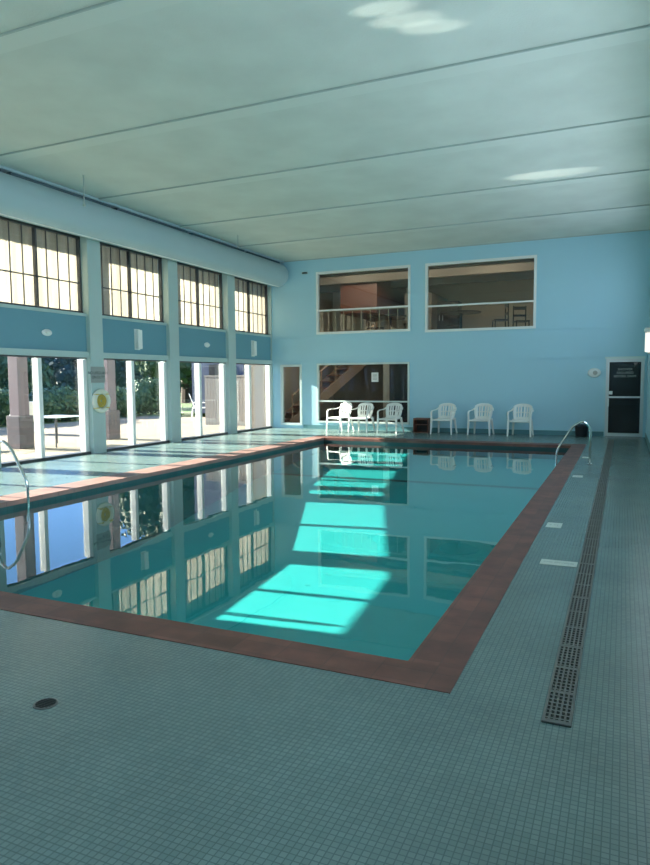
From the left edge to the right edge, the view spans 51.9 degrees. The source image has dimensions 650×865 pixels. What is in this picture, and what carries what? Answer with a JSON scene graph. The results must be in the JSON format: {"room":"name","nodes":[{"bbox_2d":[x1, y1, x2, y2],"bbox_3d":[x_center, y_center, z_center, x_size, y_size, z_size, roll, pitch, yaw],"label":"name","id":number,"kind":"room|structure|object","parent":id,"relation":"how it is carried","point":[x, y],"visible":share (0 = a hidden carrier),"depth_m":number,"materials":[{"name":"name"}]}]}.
{"room":"indoor swimming pool","nodes":[
{"label":"indoor swimming pool","id":0,"kind":"room"},
{"bbox_2d":[0,216,270,359],"bbox_3d":[-6.313,-3.014,11.361,0.220,3.110,22.000,2,5,24],"label":"wall","id":1,"kind":"structure","parent":0,"point":[19,328],"depth_m":14.76,"materials":[{"name":"blue paint"}]},
{"bbox_2d":[0,216,82,312],"bbox_3d":[-5.607,-3.205,12.938,0.100,1.590,2.325,2,5,24],"label":"window","id":2,"kind":"structure","parent":1,"relation":"in","point":[33,227],"depth_m":13.01,"materials":[{"name":"white glass"}]},
{"bbox_2d":[0,220,77,310],"bbox_3d":[-5.680,-3.207,12.970,0.059,1.570,2.285,2,5,24],"label":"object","id":3,"kind":"structure","parent":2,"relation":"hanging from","point":[14,229],"depth_m":13.09,"materials":[{"name":"fabric"}]},
{"bbox_2d":[0,355,89,457],"bbox_3d":[-5.578,-0.503,13.149,0.160,1.990,2.325,2,5,24],"label":"door","id":4,"kind":"structure","parent":1,"relation":"in","point":[36,362],"depth_m":13.11,"materials":[{"name":"white paint"}]},
{"bbox_2d":[42,329,51,335],"bbox_3d":[-5.421,-1.957,13.060,0.085,0.135,0.252,2,5,24],"label":"wall lamp","id":5,"kind":"object","parent":1,"relation":"attached to","point":[46,332],"visible":1,"depth_m":13.02,"materials":[{"name":"white paint"}]},
{"bbox_2d":[79,237,106,453],"bbox_3d":[-5.000,-1.831,14.266,0.320,4.550,0.380,2,5,24],"label":"trim","id":6,"kind":"structure","parent":1,"relation":"attached to","point":[89,248],"depth_m":14.13,"materials":[{"name":"paint"}]},
{"bbox_2d":[88,367,106,382],"bbox_3d":[-4.843,-1.233,14.247,0.014,0.340,0.590,2,5,24],"label":"sign","id":7,"kind":"object","parent":1,"relation":"attached to","point":[97,373],"visible":1,"depth_m":14.24,"materials":[{"name":"grey"}]},
{"bbox_2d":[92,389,110,412],"bbox_3d":[-4.787,-0.675,14.289,0.140,0.520,0.520,2,5,24],"label":"life ring","id":8,"kind":"object","parent":1,"relation":"hanging from","point":[96,398],"visible":1,"depth_m":14.25,"materials":[{"name":"white plastic"}]},
{"bbox_2d":[100,242,163,322],"bbox_3d":[-4.506,-3.409,15.400,0.100,1.590,2.325,2,5,24],"label":"window","id":9,"kind":"structure","parent":1,"relation":"in","point":[128,251],"depth_m":15.43,"materials":[{"name":"brown metal"}]},
{"bbox_2d":[100,245,158,320],"bbox_3d":[-4.579,-3.411,15.433,0.060,1.570,2.285,2,5,24],"label":"curtain","id":10,"kind":"object","parent":9,"relation":"hanging from","point":[105,250],"visible":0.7,"depth_m":15.42,"materials":[{"name":"fabric"}]},
{"bbox_2d":[0,303,270,336],"bbox_3d":[-6.285,-2.251,11.412,0.230,0.060,22.000,2,5,24],"label":"trim","id":11,"kind":"structure","parent":1,"relation":"attached to","point":[1,304],"depth_m":14.80,"materials":[{"name":"paint"}]},
{"bbox_2d":[104,358,167,444],"bbox_3d":[-4.477,-0.708,15.612,0.160,1.990,2.325,2,5,24],"label":"door","id":12,"kind":"structure","parent":1,"relation":"in","point":[129,362],"depth_m":15.58,"materials":[{"name":"white paint"}]},
{"bbox_2d":[0,348,272,363],"bbox_3d":[-6.211,-1.421,11.447,0.120,0.120,22.000,2,5,24],"label":"trim","id":13,"kind":"structure","parent":1,"relation":"attached to","point":[3,351],"depth_m":14.86,"materials":[{"name":"paint"}]},
{"bbox_2d":[134,329,142,349],"bbox_3d":[-4.323,-2.158,15.485,0.110,0.480,0.180,2,5,24],"label":"wall lamp","id":14,"kind":"object","parent":1,"relation":"attached to","point":[138,344],"visible":1,"depth_m":15.43,"materials":[{"name":"white paint"}]},
{"bbox_2d":[0,165,283,262],"bbox_3d":[-5.991,-4.532,11.091,0.510,0.044,22.000,2,5,24],"label":"trim","id":15,"kind":"structure","parent":1,"relation":"attached to","point":[4,169],"depth_m":14.13,"materials":[{"name":"paint"}]},
{"bbox_2d":[0,168,288,286],"bbox_3d":[-5.883,-4.122,11.088,0.720,0.773,21.920,2,5,24],"label":"air duct","id":16,"kind":"object","parent":1,"relation":"attached to","point":[22,198],"visible":1,"depth_m":14.06,"materials":[{"name":"metal"}]},
{"bbox_2d":[157,258,180,442],"bbox_3d":[-3.899,-2.035,16.729,0.320,4.550,0.380,2,5,24],"label":"trim","id":17,"kind":"structure","parent":1,"relation":"attached to","point":[169,267],"depth_m":16.61,"materials":[{"name":"paint"}]},
{"bbox_2d":[177,262,223,329],"bbox_3d":[-3.405,-3.614,17.863,0.100,1.590,2.325,2,5,24],"label":"window","id":18,"kind":"structure","parent":1,"relation":"in","point":[197,269],"depth_m":17.92,"materials":[{"name":"brown metal"}]},
{"bbox_2d":[177,264,218,327],"bbox_3d":[-3.478,-3.616,17.895,0.060,1.570,2.285,2,5,24],"label":"curtain","id":19,"kind":"object","parent":18,"relation":"hanging from","point":[206,276],"visible":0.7,"depth_m":17.94,"materials":[{"name":"fabric"}]},
{"bbox_2d":[180,361,226,436],"bbox_3d":[-3.376,-0.912,18.074,0.160,1.990,2.325,2,5,24],"label":"door","id":20,"kind":"structure","parent":1,"relation":"in","point":[197,365],"depth_m":18.04,"materials":[{"name":"white paint"}]},
{"bbox_2d":[218,273,236,433],"bbox_3d":[-2.798,-2.239,19.191,0.320,4.550,0.380,2,5,24],"label":"trim","id":21,"kind":"structure","parent":1,"relation":"attached to","point":[228,281],"depth_m":19.06,"materials":[{"name":"paint"}]},
{"bbox_2d":[235,277,268,334],"bbox_3d":[-2.317,-3.816,20.295,0.100,1.590,2.260,2,5,24],"label":"window","id":22,"kind":"structure","parent":1,"relation":"in","point":[248,312],"depth_m":20.40,"materials":[{"name":"brown metal"}]},
{"bbox_2d":[235,279,264,333],"bbox_3d":[-2.390,-3.818,20.328,0.060,1.570,2.220,2,5,24],"label":"curtain","id":23,"kind":"object","parent":22,"relation":"hanging from","point":[261,304],"visible":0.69,"depth_m":20.58,"materials":[{"name":"fabric"}]},
{"bbox_2d":[236,363,270,428],"bbox_3d":[-2.289,-1.114,20.507,0.160,1.990,2.260,2,5,24],"label":"door","id":24,"kind":"structure","parent":1,"relation":"in","point":[247,366],"depth_m":20.40,"materials":[{"name":"white paint"}]},
{"bbox_2d":[251,340,256,355],"bbox_3d":[-2.157,-2.560,20.328,0.110,0.480,0.180,2,5,24],"label":"wall lamp","id":25,"kind":"object","parent":1,"relation":"attached to","point":[253,343],"visible":1,"depth_m":20.27,"materials":[{"name":"white paint"}]},
{"bbox_2d":[284,292,333,417],"bbox_3d":[-1.118,-3.070,25.045,0.150,5.250,6.850,2,5,24],"label":"wall","id":26,"kind":"structure","parent":0,"point":[291,374],"depth_m":27.03,"materials":[{"name":"beige paint"}]},
{"bbox_2d":[320,262,533,285],"bbox_3d":[4.494,-5.345,22.072,12.400,0.320,0.250,2,5,24],"label":"trim","id":27,"kind":"structure","parent":26,"relation":"attached to","point":[528,266],"depth_m":22.23,"materials":[{"name":"brown paint"}]},
{"bbox_2d":[320,271,533,292],"bbox_3d":[5.227,-5.481,23.710,12.400,0.320,0.250,2,5,24],"label":"trim","id":28,"kind":"structure","parent":26,"relation":"attached to","point":[519,275],"depth_m":23.70,"materials":[{"name":"brown paint"}]},
{"bbox_2d":[320,258,533,277],"bbox_3d":[3.762,-5.209,20.433,12.400,0.320,0.250,2,5,24],"label":"trim","id":29,"kind":"structure","parent":26,"relation":"attached to","point":[532,259],"depth_m":20.44,"materials":[{"name":"brown paint"}]},
{"bbox_2d":[0,428,649,864],"bbox_3d":[-1.203,0.963,9.406,10.910,0.300,22.000,2,5,24],"label":"floor","id":30,"kind":"structure","parent":0,"point":[151,751],"depth_m":2.90,"materials":[{"name":"tile"}]},
{"bbox_2d":[33,698,58,709],"bbox_3d":[-1.345,1.304,3.214,0.116,0.005,0.116,2,5,24],"label":"floor drain","id":31,"kind":"object","parent":30,"relation":"on","point":[46,703],"visible":1,"depth_m":3.21,"materials":[{"name":"metal"}]},
{"bbox_2d":[0,436,586,693],"bbox_3d":[0.189,1.487,10.860,6.920,1.604,13.400,2,5,24],"label":"swimming pool","id":32,"kind":"object","parent":30,"relation":"in","point":[391,560],"visible":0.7,"depth_m":9.76,"materials":[{"name":"liquid"}]},
{"bbox_2d":[0,440,29,523],"bbox_3d":[-4.193,0.654,8.905,0.643,1.111,0.104,2,5,24],"label":"handrail","id":33,"kind":"object","parent":32,"relation":"attached to","point":[1,441],"visible":1,"depth_m":8.80,"materials":[{"name":"silver metal"}]},
{"bbox_2d":[555,421,591,466],"bbox_3d":[4.487,0.343,12.029,0.643,1.111,0.104,2,5,24],"label":"handrail","id":34,"kind":"object","parent":32,"relation":"attached to","point":[579,422],"visible":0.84,"depth_m":11.94,"materials":[{"name":"silver metal"}]},
{"bbox_2d":[326,402,354,431],"bbox_3d":[0.467,-0.467,19.947,0.628,0.859,0.650,-4,6,-40],"label":"plastic chair","id":35,"kind":"object","parent":30,"relation":"on","point":[345,409],"visible":0.97,"depth_m":20.00,"materials":[{"name":"white plastic"}]},
{"bbox_2d":[348,402,375,432],"bbox_3d":[1.094,-0.444,19.606,0.650,0.859,0.628,2,5,31],"label":"plastic chair","id":36,"kind":"object","parent":30,"relation":"on","point":[361,416],"visible":1,"depth_m":19.70,"materials":[{"name":"white plastic"}]},
{"bbox_2d":[376,403,403,433],"bbox_3d":[1.899,-0.418,19.204,0.650,0.859,0.628,2,5,30],"label":"plastic chair","id":37,"kind":"object","parent":30,"relation":"on","point":[396,415],"visible":1,"depth_m":19.30,"materials":[{"name":"white plastic"}]},
{"bbox_2d":[413,418,429,432],"bbox_3d":[2.793,-0.207,19.189,0.440,0.420,0.320,2,5,24],"label":"wooden crate","id":38,"kind":"object","parent":30,"relation":"on","point":[420,425],"visible":0.88,"depth_m":19.21,"materials":[{"name":"brown wood"}]},
{"bbox_2d":[430,403,457,434],"bbox_3d":[3.352,-0.391,18.732,0.650,0.859,0.628,2,5,29],"label":"plastic chair","id":39,"kind":"object","parent":30,"relation":"on","point":[441,417],"visible":1,"depth_m":18.85,"materials":[{"name":"white plastic"}]},
{"bbox_2d":[467,403,493,435],"bbox_3d":[4.293,-0.364,18.314,0.650,0.859,0.628,2,5,27],"label":"plastic chair","id":40,"kind":"object","parent":30,"relation":"on","point":[485,418],"visible":1,"depth_m":18.43,"materials":[{"name":"white plastic"}]},
{"bbox_2d":[507,404,533,436],"bbox_3d":[5.244,-0.334,17.847,0.650,0.859,0.628,2,5,26],"label":"plastic chair","id":41,"kind":"object","parent":30,"relation":"on","point":[516,419],"visible":1,"depth_m":17.97,"materials":[{"name":"white plastic"}]},
{"bbox_2d":[546,522,562,527],"bbox_3d":[2.411,0.975,7.022,0.150,0.004,0.240,2,5,24],"label":"depth marker","id":42,"kind":"object","parent":30,"relation":"on","point":[549,524],"visible":1,"depth_m":7.00,"materials":[{"name":"tile"}]},
{"bbox_2d":[539,559,577,566],"bbox_3d":[1.956,1.092,5.588,0.290,0.004,0.160,2,5,24],"label":"depth marker","id":43,"kind":"object","parent":30,"relation":"on","point":[543,561],"visible":1,"depth_m":5.57,"materials":[{"name":"tile"}]},
{"bbox_2d":[541,439,613,727],"bbox_3d":[4.064,0.741,9.764,0.128,0.010,14.892,2,5,24],"label":"drain","id":44,"kind":"object","parent":30,"relation":"on","point":[561,696],"visible":1,"depth_m":4.12,"materials":[{"name":"black"}]},
{"bbox_2d":[575,424,587,436],"bbox_3d":[6.743,-0.062,17.545,0.340,0.335,0.340,2,5,24],"label":"waste bin","id":45,"kind":"object","parent":30,"relation":"on","point":[581,430],"visible":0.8,"depth_m":17.42,"materials":[{"name":"black paint"}]},
{"bbox_2d":[0,0,649,260],"bbox_3d":[-1.242,-4.519,8.969,10.910,0.200,22.000,2,5,24],"label":"ceiling","id":46,"kind":"structure","parent":0,"point":[188,58],"depth_m":9.32,"materials":[{"name":"paint"}]},
{"bbox_2d":[83,175,85,205],"bbox_3d":[-4.357,-4.367,12.055,0.060,0.550,0.060,2,5,24],"label":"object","id":47,"kind":"object","parent":46,"relation":"hanging from","point":[84,204],"visible":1,"depth_m":12.05,"materials":[{"name":"grey metal"}]},
{"bbox_2d":[98,115,649,202],"bbox_3d":[0.130,-4.628,11.614,10.560,0.024,0.290,2,5,24],"label":"trim","id":48,"kind":"structure","parent":46,"relation":"attached to","point":[642,120],"depth_m":11.09,"materials":[{"name":"grey metal"}]},
{"bbox_2d":[179,169,649,228],"bbox_3d":[1.236,-4.833,14.091,10.560,0.024,0.290,2,5,24],"label":"trim","id":49,"kind":"structure","parent":46,"relation":"attached to","point":[645,171],"depth_m":13.62,"materials":[{"name":"grey"}]},
{"bbox_2d":[239,204,649,248],"bbox_3d":[2.344,-5.039,16.567,10.560,0.024,0.290,2,5,24],"label":"trim","id":50,"kind":"structure","parent":46,"relation":"attached to","point":[647,206],"depth_m":16.13,"materials":[{"name":"grey metal"}]},
{"bbox_2d":[383,364,388,421],"bbox_3d":[2.395,-1.607,23.376,0.700,2.550,0.150,2,5,24],"label":"wall partition","id":51,"kind":"structure","parent":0,"point":[385,366],"depth_m":23.41,"materials":[{"name":"beige paint"}]},
{"bbox_2d":[333,279,533,416],"bbox_3d":[6.038,-3.172,25.681,12.400,5.250,0.150,2,5,24],"label":"wall","id":52,"kind":"structure","parent":0,"point":[517,290],"depth_m":25.80,"materials":[{"name":"beige paint"}]},
{"bbox_2d":[340,281,405,320],"bbox_3d":[1.882,-5.045,25.325,1.400,1.300,3.400,2,5,24],"label":"wall","id":53,"kind":"structure","parent":52,"relation":"attached to","point":[374,294],"depth_m":23.97,"materials":[{"name":"brown paint"}]},
{"bbox_2d":[405,292,447,329],"bbox_3d":[3.827,-4.186,25.076,1.000,1.800,2.400,2,5,24],"label":"wall","id":54,"kind":"structure","parent":52,"relation":"attached to","point":[433,298],"depth_m":24.09,"materials":[{"name":"brown paint"}]},
{"bbox_2d":[244,230,649,436],"bbox_3d":[2.898,-2.502,19.451,12.060,5.550,0.150,2,5,24],"label":"wall","id":55,"kind":"structure","parent":0,"point":[603,280],"depth_m":18.39,"materials":[{"name":"blue paint"}]},
{"bbox_2d":[1,426,271,466],"bbox_3d":[-6.269,0.645,11.645,0.220,0.050,22.000,2,5,24],"label":"trim","id":56,"kind":"structure","parent":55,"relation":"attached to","point":[22,461],"depth_m":15.07,"materials":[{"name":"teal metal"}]},
{"bbox_2d":[254,366,264,426],"bbox_3d":[-2.134,-1.151,21.714,0.360,2.030,0.030,2,5,24],"label":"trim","id":57,"kind":"structure","parent":55,"relation":"attached to","point":[259,399],"depth_m":21.70,"materials":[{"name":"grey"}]},
{"bbox_2d":[267,286,272,427],"bbox_3d":[-1.772,-2.401,21.438,0.160,4.500,0.050,2,5,24],"label":"trim","id":58,"kind":"structure","parent":55,"relation":"attached to","point":[269,291],"depth_m":21.35,"materials":[{"name":"paint"}]},
{"bbox_2d":[280,364,301,424],"bbox_3d":[-1.054,-1.200,21.283,0.760,1.920,0.130,2,5,24],"label":"window","id":59,"kind":"structure","parent":55,"relation":"in","point":[283,422],"depth_m":21.32,"materials":[{"name":"white paint"}]},
{"bbox_2d":[316,362,409,423],"bbox_3d":[1.137,-1.198,20.303,3.000,1.840,0.130,2,5,24],"label":"window","id":60,"kind":"structure","parent":55,"relation":"in","point":[408,363],"depth_m":20.33,"materials":[{"name":"white paint"}]},
{"bbox_2d":[371,373,377,381],"bbox_3d":[1.502,-1.664,20.084,0.220,0.280,0.004,2,5,24],"label":"paper notice","id":61,"kind":"object","parent":60,"relation":"attached to","point":[374,376],"visible":1,"depth_m":20.09,"materials":[{"name":"white paper"}]},
{"bbox_2d":[316,265,410,334],"bbox_3d":[1.127,-3.953,20.079,3.020,1.910,0.130,2,5,24],"label":"window","id":62,"kind":"structure","parent":55,"relation":"in","point":[318,274],"depth_m":20.05,"materials":[{"name":"white paint"}]},
{"bbox_2d":[303,425,603,435],"bbox_3d":[3.329,-0.075,19.369,8.780,0.120,0.015,2,5,24],"label":"baseboard","id":63,"kind":"structure","parent":55,"relation":"attached to","point":[460,430],"depth_m":19.09,"materials":[{"name":"teal tile"}]},
{"bbox_2d":[274,355,647,362],"bbox_3d":[3.300,-2.091,19.212,10.810,0.035,0.020,2,5,24],"label":"trim","id":64,"kind":"structure","parent":55,"relation":"attached to","point":[636,355],"depth_m":18.89,"materials":[{"name":"blue paint"}]},
{"bbox_2d":[274,325,648,338],"bbox_3d":[3.295,-2.859,19.152,10.810,0.025,0.018,2,5,24],"label":"trim","id":65,"kind":"structure","parent":55,"relation":"attached to","point":[634,325],"depth_m":18.78,"materials":[{"name":"blue paint"}]},
{"bbox_2d":[284,229,649,261],"bbox_3d":[3.451,-5.245,19.043,10.560,0.024,0.290,2,5,24],"label":"trim","id":66,"kind":"structure","parent":55,"relation":"attached to","point":[648,229],"depth_m":18.56,"materials":[{"name":"grey metal"}]},
{"bbox_2d":[425,255,536,331],"bbox_3d":[4.315,-3.838,18.663,3.080,1.960,0.130,2,5,24],"label":"window","id":67,"kind":"structure","parent":55,"relation":"in","point":[427,265],"depth_m":18.62,"materials":[{"name":"white paint"}]},
{"bbox_2d":[588,368,600,377],"bbox_3d":[7.075,-1.570,17.529,0.322,0.252,0.090,2,5,24],"label":"fire alarm","id":68,"kind":"object","parent":55,"relation":"attached to","point":[593,372],"visible":1,"depth_m":17.50,"materials":[{"name":"white paint"}]},
{"bbox_2d":[604,356,644,436],"bbox_3d":[7.762,-0.932,17.330,0.950,2.070,0.190,2,5,24],"label":"door","id":69,"kind":"structure","parent":55,"relation":"in","point":[623,400],"depth_m":17.36,"materials":[{"name":"silver metal"}]},
{"bbox_2d":[320,416,638,436],"bbox_3d":[4.633,-0.141,22.716,12.400,0.300,6.850,2,5,24],"label":"floor","id":70,"kind":"structure","parent":0,"point":[374,417],"depth_m":25.56,"materials":[{"name":"tile"}]},
{"bbox_2d":[284,322,376,422],"bbox_3d":[0.091,-2.075,23.287,3.375,3.530,1.115,-3,5,-26],"label":"staircase","id":71,"kind":"structure","parent":70,"relation":"on","point":[335,380],"depth_m":23.03,"materials":[{"name":"brown wood"}]},
{"bbox_2d":[389,362,640,431],"bbox_3d":[5.890,-1.386,20.293,8.200,2.550,0.150,2,5,24],"label":"wall partition","id":72,"kind":"structure","parent":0,"point":[398,373],"depth_m":21.74,"materials":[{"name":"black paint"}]},
{"bbox_2d":[646,309,649,441],"bbox_3d":[3.828,-1.660,6.939,0.150,5.250,22.000,2,5,24],"label":"wall","id":73,"kind":"structure","parent":0,"point":[648,373],"depth_m":16.03,"materials":[{"name":"blue paint"}]},
{"bbox_2d":[0,0,187,53],"bbox_3d":[-2.085,-4.217,6.662,10.560,0.024,0.290,2,5,24],"label":"trim","id":74,"kind":"structure","parent":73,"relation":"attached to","point":[109,11],"depth_m":6.85,"materials":[{"name":"grey"}]},
{"bbox_2d":[0,24,649,163],"bbox_3d":[-0.978,-4.422,9.139,10.560,0.024,0.290,2,5,24],"label":"trim","id":75,"kind":"structure","parent":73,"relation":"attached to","point":[639,33],"depth_m":8.48,"materials":[{"name":"grey"}]},
{"bbox_2d":[644,327,649,353],"bbox_3d":[7.108,-2.014,14.671,0.160,0.560,0.400,2,5,24],"label":"wall light","id":76,"kind":"object","parent":73,"relation":"attached to","point":[646,330],"visible":1,"depth_m":14.50,"materials":[{"name":"white plastic"}]},
{"bbox_2d":[644,327,649,332],"bbox_3d":[7.097,-2.249,14.656,0.140,0.090,0.400,2,5,24],"label":"hood","id":77,"kind":"object","parent":76,"relation":"attached to","point":[647,330],"depth_m":14.49,"materials":[{"name":"white plastic"}]},
{"bbox_2d":[645,433,649,449],"bbox_3d":[3.761,0.897,7.154,0.015,0.120,21.950,2,5,24],"label":"baseboard","id":78,"kind":"structure","parent":73,"relation":"attached to","point":[646,437],"depth_m":15.34,"materials":[{"name":"teal tile"}]},
{"bbox_3d":[6.189,-2.912,21.791,8.950,0.250,6.850,2,5,24],"label":"floor","id":79,"kind":"structure","parent":0,"visible":0},
{"bbox_2d":[335,307,407,331],"bbox_3d":[1.419,-3.413,20.943,2.424,0.950,0.040,2,5,24],"label":"railing","id":80,"kind":"object","parent":79,"relation":"on","point":[401,307],"visible":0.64,"depth_m":20.91,"materials":[{"name":"white metal"}]},
{"bbox_2d":[367,313,383,329],"bbox_3d":[1.668,-3.504,22.256,0.420,0.921,0.438,-5,6,-45],"label":"dining chair","id":81,"kind":"object","parent":79,"relation":"on","point":[368,315],"visible":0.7,"depth_m":22.23,"materials":[{"name":"brown wood"}]},
{"bbox_2d":[372,315,406,329],"bbox_3d":[2.111,-3.364,21.517,1.200,0.752,1.200,2,5,24],"label":"cafe table","id":82,"kind":"object","parent":79,"relation":"on","point":[391,317],"visible":0.62,"depth_m":21.43,"materials":[{"name":"brown wood"}]},
{"bbox_2d":[437,301,461,328],"bbox_3d":[4.370,-4.035,24.708,1.240,1.550,0.650,2,5,24],"label":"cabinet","id":83,"kind":"object","parent":79,"relation":"on","point":[442,320],"visible":0.38,"depth_m":24.35,"materials":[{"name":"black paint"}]},
{"bbox_2d":[446,315,459,328],"bbox_3d":[4.114,-3.448,21.338,0.420,0.921,0.438,2,5,24],"label":"dining chair","id":84,"kind":"object","parent":79,"relation":"on","point":[449,324],"visible":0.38,"depth_m":21.23,"materials":[{"name":"brown wood"}]},
{"bbox_2d":[441,310,480,328],"bbox_3d":[4.135,-3.280,20.289,1.200,0.752,1.200,2,5,24],"label":"cafe table","id":85,"kind":"object","parent":79,"relation":"on","point":[461,313],"visible":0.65,"depth_m":20.09,"materials":[{"name":"brown wood"}]},
{"bbox_2d":[492,303,508,326],"bbox_3d":[5.159,-3.317,19.612,0.438,0.921,0.420,0,5,3],"label":"dining chair","id":86,"kind":"object","parent":79,"relation":"on","point":[506,305],"visible":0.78,"depth_m":19.45,"materials":[{"name":"brown wood"}]},
{"bbox_2d":[512,306,529,326],"bbox_3d":[5.891,-3.358,20.056,0.420,0.921,0.438,0,5,1],"label":"dining chair","id":87,"kind":"object","parent":79,"relation":"on","point":[524,307],"visible":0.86,"depth_m":20.19,"materials":[{"name":"brown wood"}]},
{"label":"outside","id":88,"kind":"structure","parent":0,"visible":0},
{"bbox_3d":[-37.789,-0.792,38.801,79.400,0.240,140.000,2,5,24],"label":"ground","id":89,"kind":"structure","parent":88,"visible":0},
{"bbox_2d":[0,395,204,427],"bbox_3d":[-36.792,-0.161,27.422,50.500,0.300,100.000,2,5,24],"label":"lawn","id":90,"kind":"structure","parent":89,"relation":"on","point":[186,408],"depth_m":32.76,"materials":[{"name":"green plant"}]},
{"bbox_2d":[0,387,29,424],"bbox_3d":[-11.980,-0.915,24.106,2.032,1.610,3.269,2,5,24],"label":"bush","id":91,"kind":"object","parent":90,"relation":"on","point":[4,393],"visible":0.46,"depth_m":24.04,"materials":[{"name":"green plant"}]},
{"bbox_2d":[0,356,56,392],"bbox_3d":[-15.239,-2.882,32.344,3.962,4.325,3.872,2,5,32],"label":"broadleaf tree","id":92,"kind":"object","parent":90,"relation":"on","point":[47,371],"visible":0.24,"depth_m":31.58,"materials":[{"name":"green plant"}]},
{"bbox_2d":[29,384,78,422],"bbox_3d":[-10.744,-1.117,26.586,2.032,1.600,3.269,2,5,24],"label":"bush","id":93,"kind":"object","parent":90,"relation":"on","point":[62,401],"visible":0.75,"depth_m":26.08,"materials":[{"name":"green plant"}]},
{"bbox_2d":[43,358,78,394],"bbox_3d":[-14.636,-3.628,38.572,3.939,4.815,4.158,0,5,1],"label":"tree","id":94,"kind":"object","parent":90,"relation":"on","point":[66,373],"visible":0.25,"depth_m":37.10,"materials":[{"name":"green plant"}]},
{"bbox_2d":[116,386,140,416],"bbox_3d":[-9.326,-1.330,29.147,2.032,1.595,3.269,2,5,24],"label":"bush","id":95,"kind":"object","parent":90,"relation":"on","point":[121,393],"visible":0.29,"depth_m":29.17,"materials":[{"name":"green plant"}]},
{"bbox_2d":[125,376,159,414],"bbox_3d":[-8.358,-1.707,31.732,2.032,1.978,3.269,2,5,24],"label":"bush","id":96,"kind":"object","parent":90,"relation":"on","point":[147,390],"visible":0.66,"depth_m":30.91,"materials":[{"name":"green plant"}]},
{"bbox_2d":[134,361,191,402],"bbox_3d":[-9.582,-7.617,46.912,9.827,11.672,12.144,1,5,12],"label":"tree","id":97,"kind":"object","parent":90,"relation":"on","point":[151,368],"visible":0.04,"depth_m":43.73,"materials":[{"name":"green plant"}]},
{"bbox_2d":[191,363,244,412],"bbox_3d":[-2.833,-4.774,34.925,6.600,7.300,6.800,2,5,24],"label":"house","id":98,"kind":"structure","parent":90,"relation":"on","point":[206,368],"depth_m":33.18,"materials":[{"name":"blue"}]},
{"bbox_2d":[0,416,245,461],"bbox_3d":[-11.686,0.967,10.798,8.930,0.320,38.000,2,5,24],"label":"patio","id":99,"kind":"structure","parent":89,"relation":"on","point":[147,427],"depth_m":19.63,"materials":[{"name":"concrete"}]},
{"bbox_2d":[6,357,34,448],"bbox_3d":[-7.221,-2.259,15.620,0.420,5.280,0.420,2,5,24],"label":"patio post","id":100,"kind":"object","parent":99,"relation":"on","point":[20,424],"visible":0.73,"depth_m":15.62,"materials":[{"name":"paint"}]},
{"bbox_2d":[9,401,33,419],"bbox_3d":[-8.979,-0.452,20.008,0.791,1.008,0.592,2,5,31],"label":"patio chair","id":101,"kind":"object","parent":99,"relation":"on","point":[31,404],"visible":0.02,"depth_m":19.83,"materials":[{"name":"white paint"}]},
{"bbox_2d":[33,415,78,447],"bbox_3d":[-6.631,-0.044,16.473,1.000,0.720,1.000,2,5,24],"label":"patio table","id":102,"kind":"object","parent":99,"relation":"on","point":[55,417],"visible":0.52,"depth_m":16.26,"materials":[{"name":"silver metal"}]},
{"bbox_2d":[104,360,119,439],"bbox_3d":[-5.894,-2.456,17.976,0.420,5.280,0.420,2,5,24],"label":"patio post","id":103,"kind":"object","parent":99,"relation":"on","point":[112,415],"visible":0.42,"depth_m":17.99,"materials":[{"name":"paint"}]},
{"bbox_2d":[189,394,204,416],"bbox_3d":[-5.445,-1.168,28.664,0.791,1.008,0.592,-1,5,-12],"label":"patio chair","id":104,"kind":"object","parent":99,"relation":"on","point":[189,394],"visible":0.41,"depth_m":28.34,"materials":[{"name":"white paint"}]},
{"bbox_2d":[204,375,245,425],"bbox_3d":[-3.321,-1.090,22.618,1.760,1.700,0.100,2,5,24],"label":"fence","id":105,"kind":"object","parent":99,"relation":"on","point":[212,401],"visible":0.52,"depth_m":22.74,"materials":[{"name":"grey"}]},
{"bbox_2d":[115,360,143,388],"bbox_3d":[-24.732,-8.628,81.348,6.766,8.270,7.142,-2,5,-22],"label":"tree","id":106,"kind":"object","parent":89,"relation":"on","point":[120,365],"visible":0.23,"depth_m":79.13,"materials":[{"name":"green plant"}]},
{"bbox_2d":[136,369,153,379],"bbox_3d":[-25.104,-9.207,88.646,7.142,8.270,6.766,2,5,24],"label":"tree","id":107,"kind":"object","parent":89,"relation":"on","point":[141,375],"visible":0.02,"depth_m":86.84,"materials":[{"name":"green plant"}]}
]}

